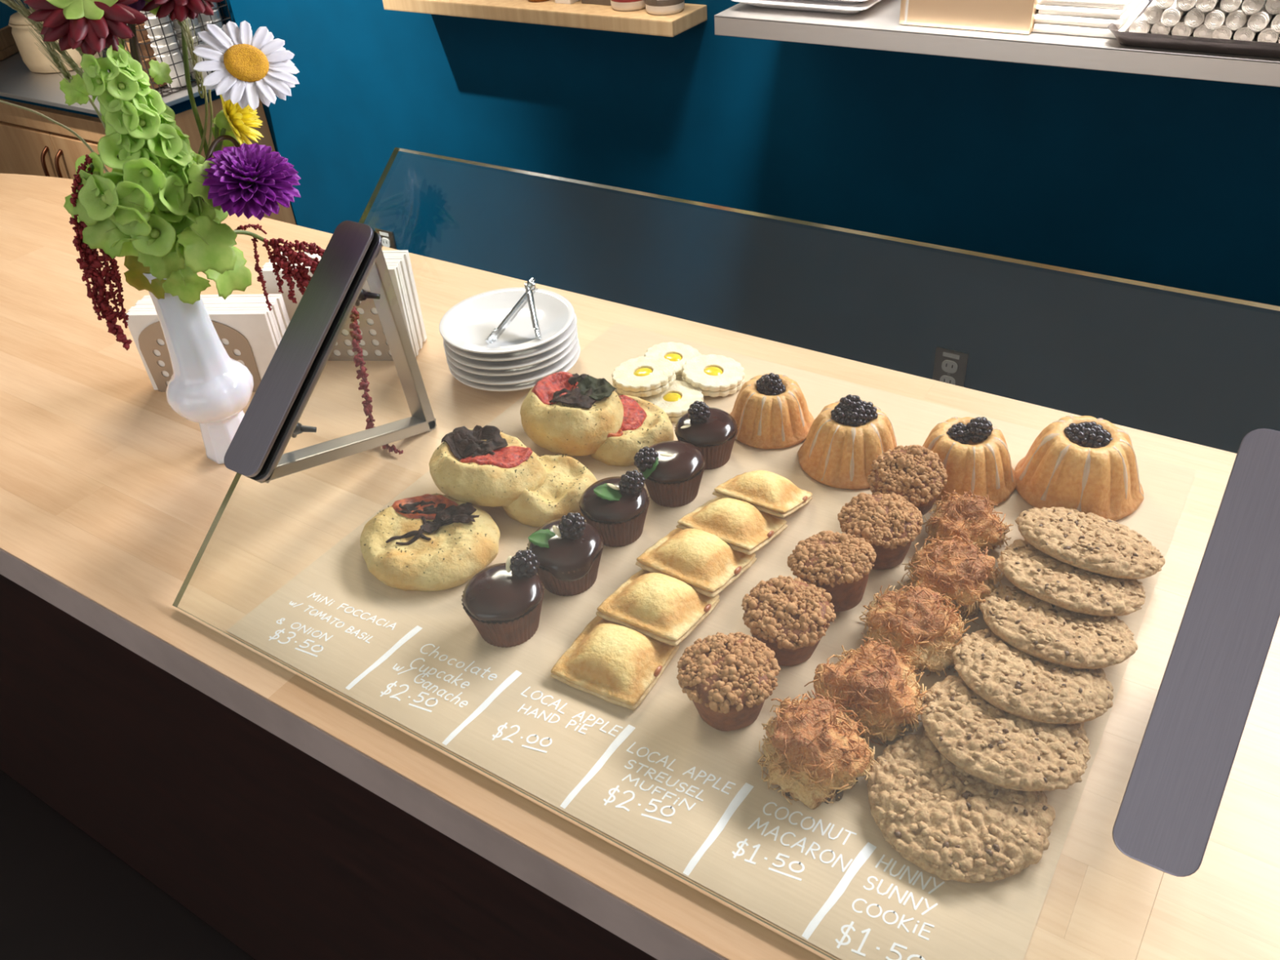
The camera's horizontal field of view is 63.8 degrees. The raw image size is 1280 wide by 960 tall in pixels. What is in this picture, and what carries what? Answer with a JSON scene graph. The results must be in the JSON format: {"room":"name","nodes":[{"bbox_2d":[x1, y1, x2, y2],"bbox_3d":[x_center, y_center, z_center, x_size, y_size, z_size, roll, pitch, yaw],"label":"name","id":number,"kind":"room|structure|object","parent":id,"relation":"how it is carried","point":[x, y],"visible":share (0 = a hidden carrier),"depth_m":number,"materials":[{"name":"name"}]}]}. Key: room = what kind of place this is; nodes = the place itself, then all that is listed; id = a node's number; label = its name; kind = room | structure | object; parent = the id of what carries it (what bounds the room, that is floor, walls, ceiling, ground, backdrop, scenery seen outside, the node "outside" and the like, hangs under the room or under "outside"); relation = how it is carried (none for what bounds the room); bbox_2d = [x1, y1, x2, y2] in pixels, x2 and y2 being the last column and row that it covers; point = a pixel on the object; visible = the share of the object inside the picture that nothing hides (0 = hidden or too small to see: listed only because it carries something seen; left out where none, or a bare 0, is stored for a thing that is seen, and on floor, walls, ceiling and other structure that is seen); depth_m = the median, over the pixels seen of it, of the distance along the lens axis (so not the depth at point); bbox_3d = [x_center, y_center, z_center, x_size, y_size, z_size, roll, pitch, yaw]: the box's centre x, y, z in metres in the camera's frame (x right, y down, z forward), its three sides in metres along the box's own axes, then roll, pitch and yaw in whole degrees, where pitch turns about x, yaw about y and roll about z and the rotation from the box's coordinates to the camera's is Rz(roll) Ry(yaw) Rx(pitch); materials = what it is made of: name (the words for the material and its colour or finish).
{"room":"eatery","nodes":[
{"label":"eatery","id":0,"kind":"room"},
{"bbox_2d":[0,768,255,959],"bbox_3d":[-1.233,1.032,1.412,8.200,0.100,5.600,19,43,28],"label":"floor","id":1,"kind":"structure","parent":0,"point":[64,895],"depth_m":1.72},
{"bbox_2d":[0,48,296,225],"bbox_3d":[-1.962,-1.027,3.434,1.860,0.716,0.451,19,43,28],"label":"base cabinet","id":2,"kind":"object","parent":1,"relation":"on","point":[31,144],"visible":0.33,"depth_m":2.96,"materials":[{"name":"brown wood"}]},
{"bbox_2d":[0,25,18,61],"bbox_3d":[-2.076,-1.333,3.192,0.160,0.075,0.422,-1,37,5],"label":"board","id":3,"kind":"object","parent":2,"relation":"on","point":[8,47],"visible":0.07,"depth_m":3.24,"materials":[{"name":"brown wood"}]},
{"bbox_2d":[8,8,103,73],"bbox_3d":[-1.748,-1.340,3.072,0.224,0.188,0.224,19,43,28],"label":"crock","id":4,"kind":"object","parent":2,"relation":"on","point":[31,54],"visible":0.24,"depth_m":3.01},
{"bbox_2d":[97,0,232,97],"bbox_3d":[-1.313,-1.245,2.829,0.233,0.271,0.283,19,43,28],"label":"wire basket","id":5,"kind":"object","parent":2,"relation":"on","point":[159,54],"visible":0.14,"depth_m":2.77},
{"bbox_2d":[118,22,167,88],"bbox_3d":[-1.368,-1.177,2.831,0.138,0.160,0.112,19,43,28],"label":"cup stack","id":6,"kind":"object","parent":5,"relation":"in","point":[144,33],"visible":0.12,"depth_m":2.77,"materials":[{"name":"brown paper"}]},
{"bbox_2d":[140,10,186,87],"bbox_3d":[-1.281,-1.173,2.778,0.073,0.207,0.073,19,43,28],"label":"cup stack","id":7,"kind":"object","parent":5,"relation":"in","point":[153,20],"visible":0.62,"depth_m":2.75,"materials":[{"name":"white paper"}]},
{"bbox_2d":[144,20,173,36],"bbox_3d":[-1.282,-1.183,2.770,0.073,0.087,0.073,19,43,28],"label":"paper cup","id":8,"kind":"object","parent":7,"relation":"on","point":[167,29],"depth_m":2.73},
{"bbox_2d":[147,30,176,45],"bbox_3d":[-1.280,-1.164,2.785,0.073,0.087,0.073,19,43,28],"label":"paper cup","id":9,"kind":"object","parent":7,"relation":"on","point":[158,34],"depth_m":2.74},
{"bbox_2d":[151,40,179,55],"bbox_3d":[-1.278,-1.145,2.799,0.073,0.087,0.073,19,43,28],"label":"paper cup","id":10,"kind":"object","parent":7,"relation":"on","point":[172,44],"depth_m":2.76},
{"bbox_2d":[153,48,186,87],"bbox_3d":[-1.277,-1.125,2.814,0.073,0.087,0.073,19,43,28],"label":"paper cup","id":11,"kind":"object","parent":7,"relation":"on","point":[166,57],"depth_m":2.79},
{"bbox_2d":[170,17,211,79],"bbox_3d":[-1.238,-1.226,2.822,0.073,0.231,0.073,19,43,28],"label":"cup stack","id":12,"kind":"object","parent":5,"relation":"in","point":[176,27],"visible":0.32,"depth_m":2.81,"materials":[{"name":"white paper"}]},
{"bbox_2d":[173,22,200,38],"bbox_3d":[-1.237,-1.206,2.837,0.073,0.087,0.073,19,43,28],"label":"paper cup","id":13,"kind":"object","parent":12,"relation":"on","point":[176,27],"depth_m":2.80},
{"bbox_2d":[179,42,211,79],"bbox_3d":[-1.234,-1.168,2.866,0.073,0.087,0.073,19,43,28],"label":"paper cup","id":14,"kind":"object","parent":12,"relation":"on","point":[204,73],"depth_m":2.85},
{"bbox_2d":[197,2,222,60],"bbox_3d":[-1.200,-1.274,2.863,0.073,0.255,0.073,19,43,28],"label":"cup stack","id":15,"kind":"object","parent":5,"relation":"in","point":[206,19],"visible":0.18,"depth_m":2.83,"materials":[{"name":"white paper"}]},
{"bbox_2d":[197,8,219,22],"bbox_3d":[-1.199,-1.265,2.870,0.073,0.087,0.073,19,43,28],"label":"paper cup","id":16,"kind":"object","parent":15,"relation":"on","point":[205,18],"depth_m":2.83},
{"bbox_2d":[198,17,222,31],"bbox_3d":[-1.198,-1.246,2.884,0.073,0.087,0.073,19,43,28],"label":"paper cup","id":17,"kind":"object","parent":15,"relation":"on","point":[206,20],"depth_m":2.84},
{"bbox_2d":[0,573,657,959],"bbox_3d":[-0.195,0.367,1.380,2.900,0.860,0.550,19,43,28],"label":"counter","id":18,"kind":"object","parent":1,"relation":"on","point":[282,854],"depth_m":1.20,"materials":[{"name":"brown wood"}]},
{"bbox_2d":[0,173,1279,959],"bbox_3d":[-0.249,-0.035,1.145,3.000,0.050,0.695,19,43,28],"label":"countertop","id":19,"kind":"structure","parent":18,"relation":"on","point":[110,496],"depth_m":0.97,"materials":[{"name":"wood"}]},
{"bbox_2d":[142,263,253,463],"bbox_3d":[-0.450,-0.120,1.054,0.087,0.222,0.087,7,38,15],"label":"bud vase","id":20,"kind":"object","parent":19,"relation":"on","point":[206,387],"visible":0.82,"depth_m":1.04,"materials":[{"name":"white ceramic"}]},
{"bbox_2d":[0,0,83,78],"bbox_3d":[-0.491,-0.278,0.934,0.091,0.351,0.026,-18,39,-17],"label":"grass stem","id":21,"kind":"object","parent":20,"relation":"in","point":[12,4],"visible":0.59,"depth_m":0.87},
{"bbox_2d":[21,0,118,155],"bbox_3d":[-0.486,-0.284,0.944,0.042,0.348,0.022,4,38,11],"label":"grass stem","id":22,"kind":"object","parent":20,"relation":"in","point":[56,60],"visible":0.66,"depth_m":0.89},
{"bbox_2d":[23,0,147,55],"bbox_3d":[-0.448,-0.282,0.933,0.089,0.355,0.075,-31,44,-31],"label":"flower","id":23,"kind":"object","parent":20,"relation":"in","point":[91,26],"visible":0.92,"depth_m":0.84,"materials":[{"name":"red plant"}]},
{"bbox_2d":[68,154,132,350],"bbox_3d":[-0.476,-0.204,0.958,0.026,0.204,0.097,19,43,28],"label":"hanging amaranth","id":24,"kind":"object","parent":20,"relation":"in","point":[89,260],"visible":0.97,"depth_m":0.94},
{"bbox_2d":[59,42,251,304],"bbox_3d":[-0.426,-0.249,0.942,0.174,0.288,0.115,-22,40,-21],"label":"flower","id":25,"kind":"object","parent":20,"relation":"in","point":[150,211],"visible":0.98,"depth_m":0.91,"materials":[{"name":"green plant"}]},
{"bbox_2d":[141,0,223,155],"bbox_3d":[-0.400,-0.296,0.950,0.077,0.350,0.129,19,43,28],"label":"dahlia","id":26,"kind":"object","parent":20,"relation":"in","point":[180,10],"visible":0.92,"depth_m":0.87,"materials":[{"name":"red plant"}]},
{"bbox_2d":[177,17,208,155],"bbox_3d":[-0.434,-0.286,0.968,0.113,0.317,0.016,-31,44,-30],"label":"grass stem","id":27,"kind":"object","parent":20,"relation":"in","point":[184,27],"visible":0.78,"depth_m":0.94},
{"bbox_2d":[213,94,263,157],"bbox_3d":[-0.400,-0.248,0.982,0.140,0.235,0.056,-32,45,-32],"label":"dahlia","id":28,"kind":"object","parent":20,"relation":"in","point":[237,120],"visible":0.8,"depth_m":0.95,"materials":[{"name":"yellow plant"}]},
{"bbox_2d":[192,20,299,151],"bbox_3d":[-0.379,-0.269,0.967,0.171,0.284,0.067,-22,40,-22],"label":"daisy","id":29,"kind":"object","parent":20,"relation":"in","point":[246,68],"visible":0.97,"depth_m":0.91,"materials":[{"name":"white plant"}]},
{"bbox_2d":[201,134,301,220],"bbox_3d":[-0.374,-0.224,0.981,0.138,0.193,0.094,19,43,28],"label":"dahlia","id":30,"kind":"object","parent":20,"relation":"in","point":[248,180],"visible":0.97,"depth_m":0.92,"materials":[{"name":"purple plant"}]},
{"bbox_2d":[233,223,403,454],"bbox_3d":[-0.332,-0.155,1.074,0.180,0.235,0.194,19,43,28],"label":"trailing amaranth","id":31,"kind":"object","parent":20,"relation":"in","point":[300,274],"visible":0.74,"depth_m":1.07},
{"bbox_2d":[137,320,261,391],"bbox_3d":[-0.510,-0.160,1.215,0.136,0.099,0.053,1,37,7],"label":"napkin holder","id":32,"kind":"object","parent":19,"relation":"on","point":[148,343],"visible":0.18,"depth_m":1.19,"materials":[{"name":"brown metal"}]},
{"bbox_2d":[126,293,289,390],"bbox_3d":[-0.499,-0.162,1.212,0.173,0.100,0.049,1,37,7],"label":"napkin stack","id":33,"kind":"object","parent":32,"relation":"in","point":[264,329],"visible":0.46,"depth_m":1.18,"materials":[{"name":"white paper"}]},
{"bbox_2d":[328,290,393,360],"bbox_3d":[-0.344,-0.203,1.252,0.120,0.099,0.056,1,37,7],"label":"napkin holder","id":34,"kind":"object","parent":19,"relation":"on","point":[366,304],"visible":0.21,"depth_m":1.24,"materials":[{"name":"brown metal"}]},
{"bbox_2d":[261,249,426,356],"bbox_3d":[-0.356,-0.211,1.247,0.168,0.118,0.052,1,37,7],"label":"napkin stack","id":35,"kind":"object","parent":34,"relation":"in","point":[398,264],"visible":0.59,"depth_m":1.22,"materials":[{"name":"white paper"}]},
{"bbox_2d":[448,343,580,391],"bbox_3d":[-0.147,-0.141,1.216,0.156,0.017,0.156,19,43,28],"label":"plate","id":36,"kind":"object","parent":19,"relation":"on","point":[528,384],"visible":0.2,"depth_m":1.17,"materials":[{"name":"white ceramic"}]},
{"bbox_2d":[446,337,578,385],"bbox_3d":[-0.148,-0.147,1.209,0.156,0.017,0.156,19,43,28],"label":"plate","id":37,"kind":"object","parent":36,"relation":"on","point":[535,375],"visible":0.32,"depth_m":1.17,"materials":[{"name":"white ceramic"}]},
{"bbox_2d":[444,332,577,376],"bbox_3d":[-0.149,-0.157,1.205,0.156,0.017,0.156,19,43,28],"label":"plate","id":38,"kind":"object","parent":37,"relation":"on","point":[545,363],"visible":0.26,"depth_m":1.16,"materials":[{"name":"white ceramic"}]},
{"bbox_2d":[443,324,577,369],"bbox_3d":[-0.150,-0.163,1.197,0.156,0.017,0.156,19,43,28],"label":"plate","id":39,"kind":"object","parent":38,"relation":"on","point":[488,365],"visible":0.31,"depth_m":1.15,"materials":[{"name":"white ceramic"}]},
{"bbox_2d":[443,312,577,361],"bbox_3d":[-0.150,-0.172,1.193,0.156,0.017,0.156,19,43,28],"label":"plate","id":40,"kind":"object","parent":39,"relation":"on","point":[541,348],"visible":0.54,"depth_m":1.15,"materials":[{"name":"white ceramic"}]},
{"bbox_2d":[439,287,574,353],"bbox_3d":[-0.152,-0.179,1.186,0.156,0.017,0.156,19,43,28],"label":"plate","id":41,"kind":"object","parent":40,"relation":"on","point":[466,326],"visible":0.89,"depth_m":1.19,"materials":[{"name":"white ceramic"}]},
{"bbox_2d":[484,277,542,344],"bbox_3d":[-0.140,-0.189,1.165,0.064,0.054,0.073,-1,37,5],"label":"serving tongs","id":42,"kind":"object","parent":41,"relation":"on","point":[530,286],"visible":0.97,"depth_m":1.16,"materials":[{"name":"silver metal"}]},
{"bbox_2d":[226,323,1195,959],"bbox_3d":[0.086,0.061,0.939,0.668,0.001,0.612,19,43,28],"label":"kraft paper","id":43,"kind":"object","parent":19,"relation":"on","point":[690,795],"visible":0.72,"depth_m":0.80,"materials":[{"name":"beige paper"}]},
{"bbox_2d":[360,493,500,591],"bbox_3d":[-0.195,0.052,0.952,0.123,0.038,0.132,-19,39,-18],"label":"mini focaccia","id":44,"kind":"object","parent":43,"relation":"on","point":[427,542],"visible":0.99,"depth_m":0.94,"materials":[{"name":"food"}]},
{"bbox_2d":[461,549,544,647],"bbox_3d":[-0.113,0.097,0.856,0.070,0.069,0.070,19,43,28],"label":"cupcake","id":45,"kind":"object","parent":43,"relation":"on","point":[503,601],"visible":1,"depth_m":0.84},
{"bbox_2d":[502,453,597,527],"bbox_3d":[-0.091,0.007,1.000,0.094,0.043,0.097,-32,45,-31],"label":"mini focaccia","id":46,"kind":"object","parent":43,"relation":"on","point":[566,479],"visible":0.7,"depth_m":0.98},
{"bbox_2d":[428,425,546,506],"bbox_3d":[-0.148,-0.015,0.998,0.115,0.052,0.100,11,40,20],"label":"mini focaccia","id":47,"kind":"object","parent":46,"relation":"on","point":[486,465],"visible":1,"depth_m":0.97,"materials":[{"name":"food"}]},
{"bbox_2d":[526,512,603,595],"bbox_3d":[-0.065,0.059,0.899,0.068,0.071,0.068,19,43,28],"label":"cupcake","id":48,"kind":"object","parent":43,"relation":"on","point":[568,549],"visible":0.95,"depth_m":0.88,"materials":[{"name":"brown food"}]},
{"bbox_2d":[578,469,649,546],"bbox_3d":[-0.023,0.021,0.948,0.066,0.066,0.066,19,43,28],"label":"cupcake","id":49,"kind":"object","parent":43,"relation":"on","point":[617,507],"visible":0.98,"depth_m":0.93,"materials":[{"name":"brown food"}]},
{"bbox_2d":[550,615,679,710],"bbox_3d":[-0.020,0.138,0.826,0.081,0.026,0.078,16,42,26],"label":"pie","id":50,"kind":"object","parent":43,"relation":"on","point":[615,664],"visible":0.98,"depth_m":0.81,"materials":[{"name":"food"}]},
{"bbox_2d":[611,382,642,399],"bbox_3d":[0.000,-0.101,1.151,0.066,0.013,0.065,22,44,31],"label":"biscuit","id":51,"kind":"object","parent":43,"relation":"on","point":[615,391],"visible":0.13,"depth_m":1.14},
{"bbox_2d":[611,355,675,397],"bbox_3d":[0.004,-0.115,1.139,0.072,0.019,0.070,13,41,22],"label":"biscuit","id":52,"kind":"object","parent":51,"relation":"on","point":[642,375],"visible":0.98,"depth_m":1.13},
{"bbox_2d":[590,394,674,466],"bbox_3d":[-0.015,-0.054,1.073,0.099,0.044,0.094,-14,38,-12],"label":"mini focaccia","id":53,"kind":"object","parent":43,"relation":"on","point":[644,424],"visible":0.67,"depth_m":1.05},
{"bbox_2d":[520,371,623,456],"bbox_3d":[-0.070,-0.069,1.068,0.108,0.063,0.105,1,37,7],"label":"mini focaccia","id":54,"kind":"object","parent":53,"relation":"on","point":[564,412],"visible":0.98,"depth_m":1.04,"materials":[{"name":"food"}]},
{"bbox_2d":[595,568,719,646],"bbox_3d":[0.015,0.100,0.861,0.081,0.032,0.077,18,42,27],"label":"pie","id":55,"kind":"object","parent":43,"relation":"on","point":[666,609],"visible":1,"depth_m":0.84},
{"bbox_2d":[633,440,706,507],"bbox_3d":[0.030,-0.011,0.990,0.066,0.060,0.068,19,43,28],"label":"cupcake","id":56,"kind":"object","parent":43,"relation":"on","point":[673,471],"visible":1,"depth_m":0.97,"materials":[{"name":"brown food"}]},
{"bbox_2d":[644,342,701,380],"bbox_3d":[0.038,-0.137,1.188,0.067,0.019,0.068,-31,44,-30],"label":"biscuit","id":57,"kind":"object","parent":43,"relation":"on","point":[677,353],"visible":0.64,"depth_m":1.19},
{"bbox_2d":[642,380,703,422],"bbox_3d":[0.036,-0.087,1.128,0.067,0.013,0.068,19,43,28],"label":"biscuit","id":58,"kind":"object","parent":43,"relation":"on","point":[676,401],"visible":0.59,"depth_m":1.12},
{"bbox_2d":[635,528,756,597],"bbox_3d":[0.049,0.065,0.901,0.083,0.035,0.078,20,43,29],"label":"pie","id":59,"kind":"object","parent":43,"relation":"on","point":[700,559],"visible":1,"depth_m":0.88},
{"bbox_2d":[674,400,737,470],"bbox_3d":[0.067,-0.050,1.034,0.064,0.065,0.064,19,43,28],"label":"cupcake","id":60,"kind":"object","parent":43,"relation":"on","point":[713,431],"visible":0.99,"depth_m":1.02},
{"bbox_2d":[681,354,745,396],"bbox_3d":[0.082,-0.118,1.157,0.071,0.020,0.072,-28,43,-28],"label":"biscuit","id":61,"kind":"object","parent":43,"relation":"on","point":[716,375],"visible":1,"depth_m":1.15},
{"bbox_2d":[676,631,780,731],"bbox_3d":[0.067,0.152,0.773,0.076,0.057,0.077,-29,43,-28],"label":"muffin","id":62,"kind":"object","parent":43,"relation":"on","point":[728,679],"visible":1,"depth_m":0.75,"materials":[{"name":"food"}]},
{"bbox_2d":[675,497,787,555],"bbox_3d":[0.084,0.037,0.935,0.079,0.035,0.074,21,44,30],"label":"pie","id":63,"kind":"object","parent":43,"relation":"on","point":[738,522],"visible":1,"depth_m":0.92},
{"bbox_2d":[712,470,812,517],"bbox_3d":[0.116,0.011,0.966,0.076,0.038,0.070,18,42,27],"label":"pie","id":64,"kind":"object","parent":43,"relation":"on","point":[771,493],"visible":1,"depth_m":0.95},
{"bbox_2d":[729,373,813,448],"bbox_3d":[0.136,-0.083,1.071,0.093,0.064,0.093,13,40,22],"label":"bundt cake","id":65,"kind":"object","parent":43,"relation":"on","point":[770,411],"visible":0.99,"depth_m":1.05,"materials":[{"name":"food"}]},
{"bbox_2d":[741,575,835,666],"bbox_3d":[0.118,0.113,0.818,0.073,0.057,0.075,-3,37,2],"label":"muffin","id":66,"kind":"object","parent":43,"relation":"on","point":[788,615],"visible":1,"depth_m":0.80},
{"bbox_2d":[757,689,879,809],"bbox_3d":[0.128,0.185,0.728,0.087,0.054,0.082,5,38,12],"label":"coconut macaroon","id":67,"kind":"object","parent":43,"relation":"on","point":[813,750],"visible":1,"depth_m":0.71,"materials":[{"name":"food"}]},
{"bbox_2d":[786,530,876,612],"bbox_3d":[0.160,0.076,0.862,0.070,0.059,0.072,10,40,19],"label":"muffin","id":68,"kind":"object","parent":43,"relation":"on","point":[842,564],"visible":1,"depth_m":0.84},
{"bbox_2d":[797,394,897,489],"bbox_3d":[0.208,-0.050,1.011,0.103,0.074,0.103,-12,38,-9],"label":"bundt cake","id":69,"kind":"object","parent":43,"relation":"on","point":[840,447],"visible":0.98,"depth_m":0.99,"materials":[{"name":"food"}]},
{"bbox_2d":[804,636,927,746],"bbox_3d":[0.171,0.151,0.766,0.092,0.053,0.084,18,42,27],"label":"coconut macaroon","id":70,"kind":"object","parent":43,"relation":"on","point":[884,691],"visible":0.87,"depth_m":0.75,"materials":[{"name":"food"}]},
{"bbox_2d":[837,492,923,569],"bbox_3d":[0.209,0.044,0.901,0.073,0.055,0.072,5,38,13],"label":"muffin","id":71,"kind":"object","parent":43,"relation":"on","point":[890,523],"visible":1,"depth_m":0.88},
{"bbox_2d":[866,444,947,515],"bbox_3d":[0.244,0.007,0.942,0.070,0.060,0.067,13,41,22],"label":"muffin","id":72,"kind":"object","parent":43,"relation":"on","point":[917,473],"visible":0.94,"depth_m":0.93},
{"bbox_2d":[858,582,978,677],"bbox_3d":[0.221,0.113,0.817,0.091,0.049,0.085,4,38,12],"label":"coconut macaroon","id":73,"kind":"object","parent":43,"relation":"on","point":[920,626],"visible":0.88,"depth_m":0.80,"materials":[{"name":"food"}]},
{"bbox_2d":[897,532,1004,625],"bbox_3d":[0.260,0.075,0.860,0.084,0.052,0.079,18,43,27],"label":"coconut macaroon","id":74,"kind":"object","parent":43,"relation":"on","point":[959,570],"visible":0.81,"depth_m":0.84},
{"bbox_2d":[865,730,1055,883],"bbox_3d":[0.216,0.216,0.701,0.121,0.021,0.121,-6,37,-2],"label":"cookie","id":75,"kind":"object","parent":43,"relation":"on","point":[948,821],"visible":0.9,"depth_m":0.68,"materials":[{"name":"food"}]},
{"bbox_2d":[922,489,1013,554],"bbox_3d":[0.290,0.036,0.912,0.071,0.045,0.077,-20,40,-19],"label":"coconut macaroon","id":76,"kind":"object","parent":43,"relation":"on","point":[966,516],"visible":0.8,"depth_m":0.90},
{"bbox_2d":[922,417,1016,506],"bbox_3d":[0.309,-0.029,0.976,0.101,0.069,0.101,-20,40,-19],"label":"bundt cake","id":77,"kind":"object","parent":43,"relation":"on","point":[974,453],"visible":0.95,"depth_m":0.95,"materials":[{"name":"food"}]},
{"bbox_2d":[920,675,1090,791],"bbox_3d":[0.259,0.176,0.735,0.118,0.035,0.116,17,42,27],"label":"cookie","id":78,"kind":"object","parent":43,"relation":"on","point":[993,745],"visible":0.83,"depth_m":0.71,"materials":[{"name":"food"}]},
{"bbox_2d":[951,627,1113,724],"bbox_3d":[0.293,0.144,0.770,0.113,0.040,0.114,-22,40,-21],"label":"cookie","id":79,"kind":"object","parent":43,"relation":"on","point":[1017,682],"visible":0.79,"depth_m":0.75,"materials":[{"name":"food"}]},
{"bbox_2d":[978,585,1137,668],"bbox_3d":[0.327,0.113,0.808,0.113,0.042,0.111,-2,37,4],"label":"cookie","id":80,"kind":"object","parent":43,"relation":"on","point":[1039,628],"visible":0.85,"depth_m":0.78,"materials":[{"name":"food"}]},
{"bbox_2d":[996,538,1146,616],"bbox_3d":[0.355,0.079,0.847,0.117,0.044,0.110,26,46,34],"label":"cookie","id":81,"kind":"object","parent":43,"relation":"on","point":[1048,579],"visible":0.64,"depth_m":0.82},
{"bbox_2d":[1014,415,1144,520],"bbox_3d":[0.411,-0.021,0.954,0.115,0.068,0.115,-20,40,-19],"label":"bundt cake","id":82,"kind":"object","parent":43,"relation":"on","point":[1085,464],"visible":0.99,"depth_m":0.93,"materials":[{"name":"food"}]},
{"bbox_2d":[1014,506,1164,578],"bbox_3d":[0.381,0.052,0.874,0.120,0.048,0.114,5,38,12],"label":"cookie","id":83,"kind":"object","parent":43,"relation":"on","point":[1091,542],"visible":1,"depth_m":0.85,"materials":[{"name":"food"}]},
{"bbox_2d":[172,146,1279,959],"bbox_3d":[0.004,0.008,0.774,0.818,0.296,0.378,19,43,28],"label":"sneeze guard","id":84,"kind":"object","parent":19,"relation":"on","point":[1166,815],"visible":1,"depth_m":0.60,"materials":[{"name":"clear glass"}]},
{"bbox_2d":[0,0,1279,453],"bbox_3d":[-0.092,-1.397,2.005,8.200,2.900,0.100,19,43,28],"label":"wall","id":85,"kind":"structure","parent":0,"point":[1168,181],"depth_m":2.17,"materials":[{"name":"teal paint"}]},
{"bbox_2d":[382,0,706,36],"bbox_3d":[-0.228,-1.028,2.239,0.783,0.030,0.138,19,43,28],"label":"wall shelf","id":86,"kind":"object","parent":85,"relation":"attached to","point":[580,15],"visible":1,"depth_m":2.14,"materials":[{"name":"brown wood"}]},
{"bbox_2d":[610,0,645,11],"bbox_3d":[-0.024,-1.027,2.080,0.081,0.132,0.081,19,43,28],"label":"jar","id":87,"kind":"object","parent":86,"relation":"on","point":[618,5],"visible":0.88,"depth_m":2.09,"materials":[{"name":"white ceramic"}]},
{"bbox_2d":[644,0,684,15],"bbox_3d":[0.046,-0.997,2.034,0.079,0.132,0.080,19,43,28],"label":"jar","id":88,"kind":"object","parent":86,"relation":"on","point":[656,7],"visible":1,"depth_m":2.04,"materials":[{"name":"white ceramic"}]},
{"bbox_2d":[932,346,968,386],"bbox_3d":[0.675,-0.232,2.247,0.070,0.115,0.009,19,43,28],"label":"wall outlet","id":89,"kind":"object","parent":85,"relation":"attached to","point":[949,366],"visible":0.81,"depth_m":2.23,"materials":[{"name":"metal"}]},
{"bbox_2d":[714,0,1279,87],"bbox_3d":[1.303,-0.503,1.278,2.600,0.032,0.303,19,43,28],"label":"steel shelf","id":90,"kind":"object","parent":85,"relation":"attached to","point":[877,27],"visible":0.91,"depth_m":1.57,"materials":[{"name":"metal"}]},
{"bbox_2d":[730,0,880,13],"bbox_3d":[0.320,-0.852,1.802,0.252,0.020,0.240,19,43,28],"label":"tray","id":91,"kind":"object","parent":90,"relation":"on","point":[798,5],"visible":1,"depth_m":1.72,"materials":[{"name":"plastic"}]},
{"bbox_2d":[899,0,1038,34],"bbox_3d":[0.553,-0.818,1.621,0.218,0.154,0.232,19,43,28],"label":"box","id":92,"kind":"object","parent":90,"relation":"on","point":[1014,16],"visible":0.91,"depth_m":1.57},
{"bbox_2d":[1032,0,1148,38],"bbox_3d":[0.695,-0.731,1.575,0.133,0.052,0.198,19,43,28],"label":"pile","id":93,"kind":"object","parent":90,"relation":"on","point":[1091,18],"visible":0.92,"depth_m":1.51,"materials":[{"name":"white paper"}]},
{"bbox_2d":[1107,0,1279,57],"bbox_3d":[0.912,-0.637,1.450,0.436,0.023,0.256,19,43,28],"label":"tray","id":94,"kind":"object","parent":90,"relation":"on","point":[1253,47],"visible":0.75,"depth_m":1.42,"materials":[{"name":"grey metal"}]},
{"bbox_2d":[1151,4,1195,35],"bbox_3d":[0.794,-0.690,1.526,0.025,0.026,0.190,20,43,29],"label":"rolled napkin","id":95,"kind":"object","parent":94,"relation":"in","point":[1158,28],"visible":0.39,"depth_m":1.47,"materials":[{"name":"fabric"}]},
{"bbox_2d":[1160,0,1184,26],"bbox_3d":[0.785,-0.695,1.497,0.025,0.026,0.190,16,42,25],"label":"rolled napkin","id":96,"kind":"object","parent":95,"relation":"on","point":[1171,15],"visible":0.78,"depth_m":1.43,"materials":[{"name":"fabric"}]},
{"bbox_2d":[1192,22,1213,38],"bbox_3d":[0.832,-0.675,1.499,0.025,0.026,0.190,16,42,25],"label":"rolled napkin","id":97,"kind":"object","parent":94,"relation":"in","point":[1201,31],"visible":0.34,"depth_m":1.44,"materials":[{"name":"fabric"}]},
{"bbox_2d":[1184,5,1207,28],"bbox_3d":[0.821,-0.685,1.479,0.025,0.027,0.190,21,44,30],"label":"rolled napkin","id":98,"kind":"object","parent":97,"relation":"on","point":[1193,18],"visible":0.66,"depth_m":1.42,"materials":[{"name":"fabric"}]},
{"bbox_2d":[1204,0,1227,30],"bbox_3d":[0.833,-0.680,1.473,0.025,0.027,0.190,16,42,26],"label":"rolled napkin","id":99,"kind":"object","parent":97,"relation":"on","point":[1215,19],"visible":0.78,"depth_m":1.41,"materials":[{"name":"fabric"}]},
{"bbox_2d":[1233,20,1256,40],"bbox_3d":[0.876,-0.660,1.471,0.025,0.028,0.190,18,42,27],"label":"rolled napkin","id":100,"kind":"object","parent":94,"relation":"in","point":[1244,33],"visible":0.28,"depth_m":1.41,"materials":[{"name":"fabric"}]},
{"bbox_2d":[1225,0,1250,30],"bbox_3d":[0.864,-0.674,1.460,0.025,0.025,0.190,20,43,29],"label":"rolled napkin","id":101,"kind":"object","parent":100,"relation":"on","point":[1235,20],"visible":0.67,"depth_m":1.40,"materials":[{"name":"fabric"}]},
{"bbox_2d":[1247,0,1273,31],"bbox_3d":[0.883,-0.667,1.447,0.025,0.025,0.190,19,43,28],"label":"rolled napkin","id":102,"kind":"object","parent":100,"relation":"on","point":[1257,22],"visible":0.7,"depth_m":1.39,"materials":[{"name":"fabric"}]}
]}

